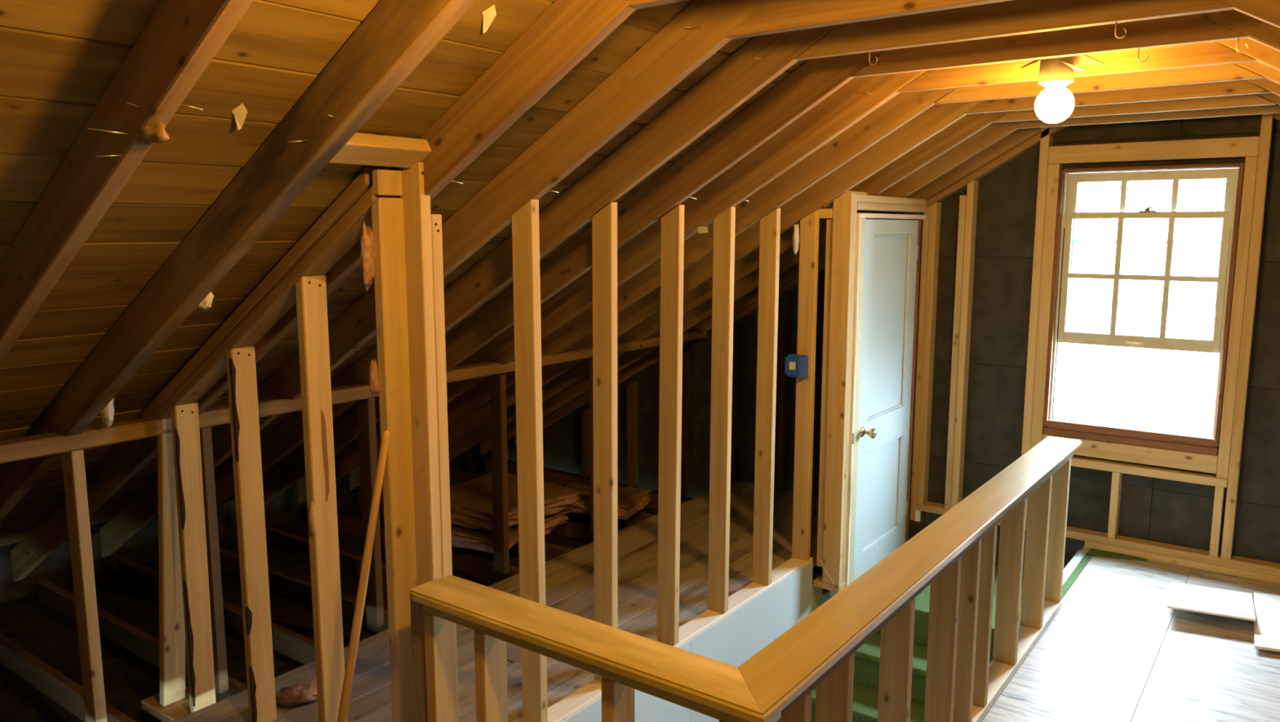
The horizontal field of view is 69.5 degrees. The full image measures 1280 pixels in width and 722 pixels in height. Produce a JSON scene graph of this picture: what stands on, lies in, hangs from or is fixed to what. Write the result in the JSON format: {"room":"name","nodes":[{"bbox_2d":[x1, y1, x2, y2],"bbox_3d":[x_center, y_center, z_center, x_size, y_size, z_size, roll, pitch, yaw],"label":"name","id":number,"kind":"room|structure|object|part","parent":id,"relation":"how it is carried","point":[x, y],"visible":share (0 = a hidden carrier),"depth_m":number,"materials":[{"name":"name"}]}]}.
{"room":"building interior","nodes":[
{"label":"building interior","id":0,"kind":"room"},
{"bbox_2d":[141,167,417,721],"bbox_3d":[-1.313,0.418,3.130,1.520,2.053,0.167,6,10,36],"label":"wall","id":1,"kind":"structure","parent":0,"point":[299,277],"depth_m":2.97,"materials":[{"name":"brown wood"}]},
{"bbox_3d":[-1.724,1.371,3.573,0.500,0.040,0.167,6,10,36],"label":"plate","id":2,"kind":"part","parent":1,"relation":"part of","materials":[{"name":"brown wood"}]},
{"bbox_3d":[-1.299,-0.152,3.062,1.670,0.041,0.087,-33,-13,35],"label":"plate","id":3,"kind":"part","parent":1,"relation":"part of","materials":[{"name":"brown wood"}]},
{"bbox_3d":[-1.287,-0.103,3.060,1.694,0.041,0.087,-32,-13,35],"label":"plate","id":4,"kind":"part","parent":1,"relation":"part of","materials":[{"name":"brown wood"}]},
{"bbox_2d":[368,359,379,397],"bbox_3d":[-0.753,0.051,2.618,0.027,0.112,0.030,6,10,36],"label":"tuft","id":5,"kind":"object","parent":1,"relation":"attached to","point":[374,378],"visible":1,"depth_m":2.61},
{"bbox_2d":[0,328,706,721],"bbox_3d":[-1.738,0.764,3.602,0.090,1.150,7.300,6,10,36],"label":"wall","id":6,"kind":"structure","parent":0,"point":[70,447],"depth_m":3.65,"materials":[{"name":"brown wood"}]},
{"bbox_2d":[328,133,927,721],"bbox_3d":[0.383,0.249,3.956,0.249,2.100,3.960,6,10,36],"label":"wall","id":7,"kind":"structure","parent":0,"point":[423,231],"depth_m":3.67,"materials":[{"name":"brown wood"}]},
{"bbox_2d":[360,221,375,293],"bbox_3d":[-0.753,-0.288,2.561,0.032,0.198,0.050,6,10,36],"label":"tuft","id":8,"kind":"object","parent":7,"relation":"attached to","point":[367,255],"visible":1,"depth_m":2.55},
{"bbox_3d":[-0.633,0.404,2.722,0.089,1.935,0.038,6,10,36],"label":"post","id":9,"kind":"part","parent":7,"relation":"part of","materials":[{"name":"brown wood"}]},
{"bbox_3d":[-0.610,0.469,2.763,0.089,1.793,0.040,6,10,36],"label":"post","id":10,"kind":"part","parent":7,"relation":"part of","materials":[{"name":"brown wood"}]},
{"bbox_3d":[0.139,1.190,3.893,0.089,0.044,2.475,6,10,36],"label":"sole plate","id":11,"kind":"part","parent":7,"relation":"part of","materials":[{"name":"beige wood"}]},
{"bbox_2d":[792,222,799,254],"bbox_3d":[0.752,-0.589,4.451,0.030,0.155,0.039,6,10,36],"label":"scrap","id":12,"kind":"object","parent":7,"relation":"attached to","point":[796,228],"visible":1,"depth_m":4.44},
{"bbox_2d":[784,353,808,377],"bbox_3d":[0.783,0.024,4.653,0.098,0.110,0.088,6,10,36],"label":"electrical box","id":13,"kind":"object","parent":7,"relation":"attached to","point":[795,365],"visible":1,"depth_m":4.63,"materials":[{"name":"blue plastic"}]},
{"bbox_2d":[820,559,835,585],"bbox_3d":[0.970,1.093,4.770,0.097,0.124,0.010,7,10,38],"label":"loose wire","id":14,"kind":"object","parent":7,"relation":"attached to","point":[820,559],"visible":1,"depth_m":4.77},
{"bbox_3d":[0.998,0.164,4.654,0.095,1.999,0.038,6,10,36],"label":"door post","id":15,"kind":"part","parent":7,"relation":"part of","materials":[{"name":"brown wood"}]},
{"bbox_3d":[1.022,0.164,4.685,0.087,1.991,0.040,6,10,36],"label":"door post","id":16,"kind":"part","parent":7,"relation":"part of","materials":[{"name":"brown wood"}]},
{"bbox_2d":[829,213,925,596],"bbox_3d":[1.356,0.208,5.103,0.163,2.014,0.948,6,10,36],"label":"door","id":17,"kind":"structure","parent":7,"relation":"in","point":[888,251],"depth_m":5.07,"materials":[{"name":"beige paint"}]},
{"bbox_3d":[1.202,0.377,4.837,0.071,0.056,0.056,6,10,36],"label":"knob","id":18,"kind":"part","parent":17,"relation":"part of","materials":[{"name":"gold metal"}]},
{"bbox_3d":[1.349,0.733,5.194,0.011,0.559,0.539,6,10,36],"label":"panel","id":19,"kind":"part","parent":17,"relation":"part of","materials":[{"name":"paint"}]},
{"bbox_3d":[1.359,0.734,5.187,0.014,0.559,0.540,6,10,36],"label":"panel moulding","id":20,"kind":"part","parent":17,"relation":"part of","materials":[{"name":"paint"}]},
{"bbox_3d":[1.350,-0.198,5.061,0.011,0.979,0.539,6,10,36],"label":"panel","id":21,"kind":"part","parent":17,"relation":"part of","materials":[{"name":"paint"}]},
{"bbox_3d":[1.360,-0.197,5.053,0.014,0.979,0.540,6,10,36],"label":"panel moulding","id":22,"kind":"part","parent":17,"relation":"part of","materials":[{"name":"paint"}]},
{"bbox_2d":[0,0,1279,602],"bbox_3d":[-0.767,0.097,2.845,6.680,3.097,7.800,6,10,36],"label":"ceiling","id":23,"kind":"structure","parent":0,"point":[157,157],"depth_m":2.76,"materials":[{"name":"wood"}]},
{"bbox_2d":[100,397,114,429],"bbox_3d":[-1.829,0.157,3.166,0.056,0.165,0.049,6,10,36],"label":"tuft","id":24,"kind":"object","parent":23,"relation":"attached to","point":[107,414],"visible":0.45,"depth_m":3.16,"materials":[{"name":"beige"}]},
{"bbox_2d":[198,291,213,310],"bbox_3d":[-1.263,-0.191,2.669,0.052,0.093,0.054,6,10,36],"label":"tuft","id":25,"kind":"object","parent":23,"relation":"attached to","point":[206,304],"visible":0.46,"depth_m":2.66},
{"bbox_2d":[697,226,707,233],"bbox_3d":[0.270,-0.562,3.968,0.053,0.030,0.001,6,10,36],"label":"paper tag","id":26,"kind":"object","parent":23,"relation":"attached to","point":[700,229],"visible":1,"depth_m":3.97,"materials":[{"name":"beige paper"}]},
{"bbox_2d":[868,51,877,65],"bbox_3d":[0.668,-0.867,2.642,0.028,0.042,0.004,6,10,36],"label":"wire hook","id":27,"kind":"object","parent":23,"relation":"attached to","point":[868,51],"visible":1,"depth_m":2.65,"materials":[{"name":"gold metal"}]},
{"bbox_2d":[1021,54,1104,123],"bbox_3d":[1.319,-0.871,2.928,0.244,0.231,0.318,0,8,0],"label":"ceiling lamp","id":28,"kind":"object","parent":23,"relation":"attached to","point":[1055,104],"visible":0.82,"depth_m":2.89,"materials":[{"name":"glass"}]},
{"bbox_3d":[1.319,-0.814,2.937,0.116,0.114,0.116,6,10,36],"label":"bulb","id":29,"kind":"part","parent":28,"relation":"part of","materials":[{"name":"white glass"}]},
{"bbox_2d":[1040,80,1071,87],"bbox_3d":[1.319,-0.874,2.928,0.092,0.012,0.092,6,10,36],"label":"socket","id":30,"kind":"object","parent":28,"relation":"attached to","point":[1045,83],"depth_m":2.90,"materials":[{"name":"ceramic"}]},
{"bbox_2d":[1114,22,1126,39],"bbox_3d":[1.181,-0.813,2.267,0.028,0.042,0.004,6,10,36],"label":"wire hook","id":31,"kind":"object","parent":23,"relation":"attached to","point":[1124,28],"visible":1,"depth_m":2.27,"materials":[{"name":"gold metal"}]},
{"bbox_2d":[1137,48,1148,62],"bbox_3d":[1.414,-0.860,2.595,0.028,0.042,0.004,6,10,36],"label":"wire hook","id":32,"kind":"object","parent":23,"relation":"attached to","point":[1139,60],"visible":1,"depth_m":2.60,"materials":[{"name":"gold metal"}]},
{"bbox_2d":[1236,38,1248,53],"bbox_3d":[1.604,-0.840,2.456,0.028,0.042,0.004,6,10,36],"label":"wire hook","id":33,"kind":"object","parent":23,"relation":"attached to","point":[1246,44],"visible":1,"depth_m":2.46,"materials":[{"name":"gold metal"}]},
{"bbox_2d":[0,457,1279,721],"bbox_3d":[-0.954,1.452,3.091,6.119,0.273,7.540,6,10,36],"label":"floor","id":34,"kind":"structure","parent":0,"point":[41,680],"depth_m":4.23,"materials":[{"name":"wood"}]},
{"bbox_2d":[275,679,317,706],"bbox_3d":[-1.256,1.246,3.454,0.219,0.077,0.103,-3,9,-21],"label":"scrap","id":35,"kind":"object","parent":34,"relation":"on","point":[306,691],"visible":0.77,"depth_m":3.42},
{"bbox_2d":[337,430,389,721],"bbox_3d":[-0.847,0.774,2.768,0.330,1.193,0.029,5,10,31],"label":"wooden pole","id":36,"kind":"object","parent":34,"relation":"on","point":[368,548],"visible":1,"depth_m":2.72,"materials":[{"name":"brown wood"}]},
{"bbox_2d":[450,508,572,554],"bbox_3d":[-0.900,0.943,5.482,0.787,0.110,0.766,6,10,36],"label":"insulation batt","id":37,"kind":"object","parent":34,"relation":"on","point":[462,536],"visible":0.21,"depth_m":5.15,"materials":[{"name":"paper"}]},
{"bbox_2d":[449,472,585,533],"bbox_3d":[-0.837,0.818,5.488,0.806,0.122,0.785,6,10,36],"label":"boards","id":38,"kind":"object","parent":37,"relation":"on","point":[470,499],"visible":0.48,"depth_m":5.36,"materials":[{"name":"wood"}]},
{"bbox_2d":[562,480,653,519],"bbox_3d":[-0.274,0.876,5.914,0.630,0.121,0.443,4,9,23],"label":"insulation batt","id":39,"kind":"object","parent":34,"relation":"on","point":[631,500],"visible":0.48,"depth_m":5.78,"materials":[{"name":"paper"}]},
{"bbox_2d":[409,435,1081,721],"bbox_3d":[0.691,0.879,3.451,1.136,0.784,3.027,6,10,36],"label":"stair railing","id":40,"kind":"object","parent":34,"relation":"on","point":[955,553],"visible":1,"depth_m":2.56,"materials":[{"name":"brown wood"}]},
{"bbox_3d":[-0.148,0.672,2.244,1.100,0.030,0.155,6,10,36],"label":"handrail","id":41,"kind":"part","parent":40,"relation":"part of","materials":[{"name":"brown wood"}]},
{"bbox_3d":[-0.146,0.706,2.243,1.050,0.036,0.089,6,10,36],"label":"plate","id":42,"kind":"part","parent":40,"relation":"part of","materials":[{"name":"brown wood"}]},
{"bbox_3d":[1.085,0.548,3.109,0.155,0.030,3.027,6,10,36],"label":"handrail","id":43,"kind":"part","parent":40,"relation":"part of","materials":[{"name":"brown wood"}]},
{"bbox_3d":[1.109,0.579,3.126,0.089,0.036,2.835,6,10,36],"label":"plate","id":44,"kind":"part","parent":40,"relation":"part of","materials":[{"name":"brown wood"}]},
{"bbox_3d":[1.102,1.290,3.218,0.089,0.038,2.810,6,10,36],"label":"plate","id":45,"kind":"part","parent":40,"relation":"part of","materials":[{"name":"beige wood"}]},
{"bbox_2d":[810,565,1023,721],"bbox_3d":[0.931,2.418,4.156,1.057,2.070,3.603,6,10,36],"label":"staircase","id":46,"kind":"structure","parent":34,"relation":"attached to","point":[867,656],"depth_m":4.68,"materials":[{"name":"green carpet"}]},
{"bbox_3d":[0.982,1.408,2.609,0.643,0.020,1.798,6,10,36],"label":"panel","id":47,"kind":"part","parent":34,"relation":"part of","materials":[{"name":"paint"}]},
{"bbox_3d":[1.866,1.223,3.895,0.523,0.020,1.338,6,10,36],"label":"panel","id":48,"kind":"part","parent":34,"relation":"part of","materials":[{"name":"paint"}]},
{"bbox_3d":[2.489,1.103,4.731,0.523,0.020,0.758,6,10,36],"label":"panel","id":49,"kind":"part","parent":34,"relation":"part of","materials":[{"name":"paint"}]},
{"bbox_3d":[2.713,1.245,3.744,1.018,0.020,2.098,6,10,36],"label":"panel","id":50,"kind":"part","parent":34,"relation":"part of","materials":[{"name":"paint"}]},
{"bbox_2d":[1167,582,1255,620],"bbox_3d":[2.658,1.113,4.296,0.338,0.076,0.569,5,10,31],"label":"cardboard sheet","id":51,"kind":"object","parent":34,"relation":"on","point":[1192,597],"visible":1,"depth_m":4.26,"materials":[{"name":"white cardboard"}]},
{"bbox_2d":[1253,591,1279,651],"bbox_3d":[2.945,1.168,4.074,0.404,0.022,0.773,5,10,32],"label":"cardboard sheet","id":52,"kind":"object","parent":34,"relation":"on","point":[1266,606],"visible":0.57,"depth_m":4.09,"materials":[{"name":"white cardboard"}]},
{"bbox_2d":[560,560,831,721],"bbox_3d":[0.431,2.402,4.443,0.082,2.578,3.760,6,10,36],"label":"wall","id":53,"kind":"structure","parent":0,"point":[742,633],"depth_m":4.28,"materials":[{"name":"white paint"}]},
{"bbox_3d":[-0.218,2.536,3.512,0.012,2.578,1.445,6,10,36],"label":"drywall panel","id":54,"kind":"part","parent":53,"relation":"part of","materials":[{"name":"white paint"}]},
{"bbox_3d":[0.555,2.387,4.551,0.012,2.578,1.162,6,10,36],"label":"drywall panel","id":55,"kind":"part","parent":53,"relation":"part of","materials":[{"name":"white paint"}]},
{"bbox_3d":[0.941,2.382,5.078,0.012,2.438,0.138,6,10,36],"label":"drywall panel","id":56,"kind":"part","parent":53,"relation":"part of","materials":[{"name":"beige paint"}]},
{"bbox_3d":[1.279,2.363,5.538,0.012,2.345,1.000,6,10,36],"label":"drywall panel","id":57,"kind":"part","parent":53,"relation":"part of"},
{"bbox_2d":[507,113,1279,584],"bbox_3d":[1.763,0.750,5.673,7.500,5.700,0.180,6,10,36],"label":"wall","id":58,"kind":"structure","parent":0,"point":[988,238],"depth_m":5.21,"materials":[{"name":"fabric"}]},
{"bbox_3d":[1.493,-0.796,5.632,2.620,0.037,0.088,-31,-12,35],"label":"sloped plate","id":59,"kind":"part","parent":58,"relation":"part of","materials":[{"name":"brown wood"}]},
{"bbox_3d":[2.724,0.995,4.973,2.490,0.042,0.088,6,10,36],"label":"plate","id":60,"kind":"part","parent":58,"relation":"part of","materials":[{"name":"brown wood"}]},
{"bbox_3d":[2.609,0.491,4.957,0.840,0.093,0.038,6,10,36],"label":"rough sill","id":61,"kind":"part","parent":58,"relation":"part of","materials":[{"name":"brown wood"}]},
{"bbox_2d":[1043,163,1244,454],"bbox_3d":[2.663,-0.289,4.919,0.837,1.457,0.216,6,10,36],"label":"window","id":62,"kind":"structure","parent":58,"relation":"in","point":[1192,440],"depth_m":4.87,"materials":[{"name":"paint"}]},
{"bbox_3d":[2.607,0.425,4.945,0.833,0.037,0.024,6,10,36],"label":"stool rail","id":63,"kind":"part","parent":62,"relation":"part of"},
{"bbox_3d":[2.664,0.373,5.017,0.797,0.043,0.210,6,10,36],"label":"sill","id":64,"kind":"part","parent":62,"relation":"part of","materials":[{"name":"brown wood"}]},
{"bbox_3d":[2.638,-0.425,4.865,0.791,0.712,0.036,6,10,36],"label":"sash","id":65,"kind":"part","parent":62,"relation":"part of","materials":[{"name":"paint"}]},
{"bbox_3d":[2.663,-0.637,4.869,0.795,0.714,0.035,6,10,36],"label":"sash","id":66,"kind":"part","parent":62,"relation":"part of","materials":[{"name":"paint"}]},
{"bbox_3d":[2.639,0.577,4.968,0.891,0.044,0.100,6,10,36],"label":"rough sill","id":67,"kind":"part","parent":58,"relation":"part of","materials":[{"name":"brown wood"}]},
{"bbox_3d":[3.108,1.077,4.698,1.535,0.040,0.088,6,10,36],"label":"plate","id":68,"kind":"part","parent":58,"relation":"part of","materials":[{"name":"brown wood"}]},
{"bbox_2d":[1063,549,1080,571],"bbox_3d":[1.321,2.514,3.793,0.011,2.543,3.725,6,10,36],"label":"wall","id":69,"kind":"structure","parent":0,"point":[1078,550],"depth_m":4.93,"materials":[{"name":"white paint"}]},
{"label":"outside","id":70,"kind":"structure","parent":0,"visible":0},
{"bbox_2d":[1057,377,1215,431],"bbox_3d":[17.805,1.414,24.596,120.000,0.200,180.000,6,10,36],"label":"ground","id":71,"kind":"structure","parent":70,"point":[1165,406],"depth_m":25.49,"materials":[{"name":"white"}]},
{"bbox_2d":[1060,243,1220,391],"bbox_3d":[16.136,-2.101,32.867,13.600,4.400,8.600,6,10,36],"label":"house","id":72,"kind":"structure","parent":71,"relation":"on","point":[1142,366],"depth_m":29.02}
]}

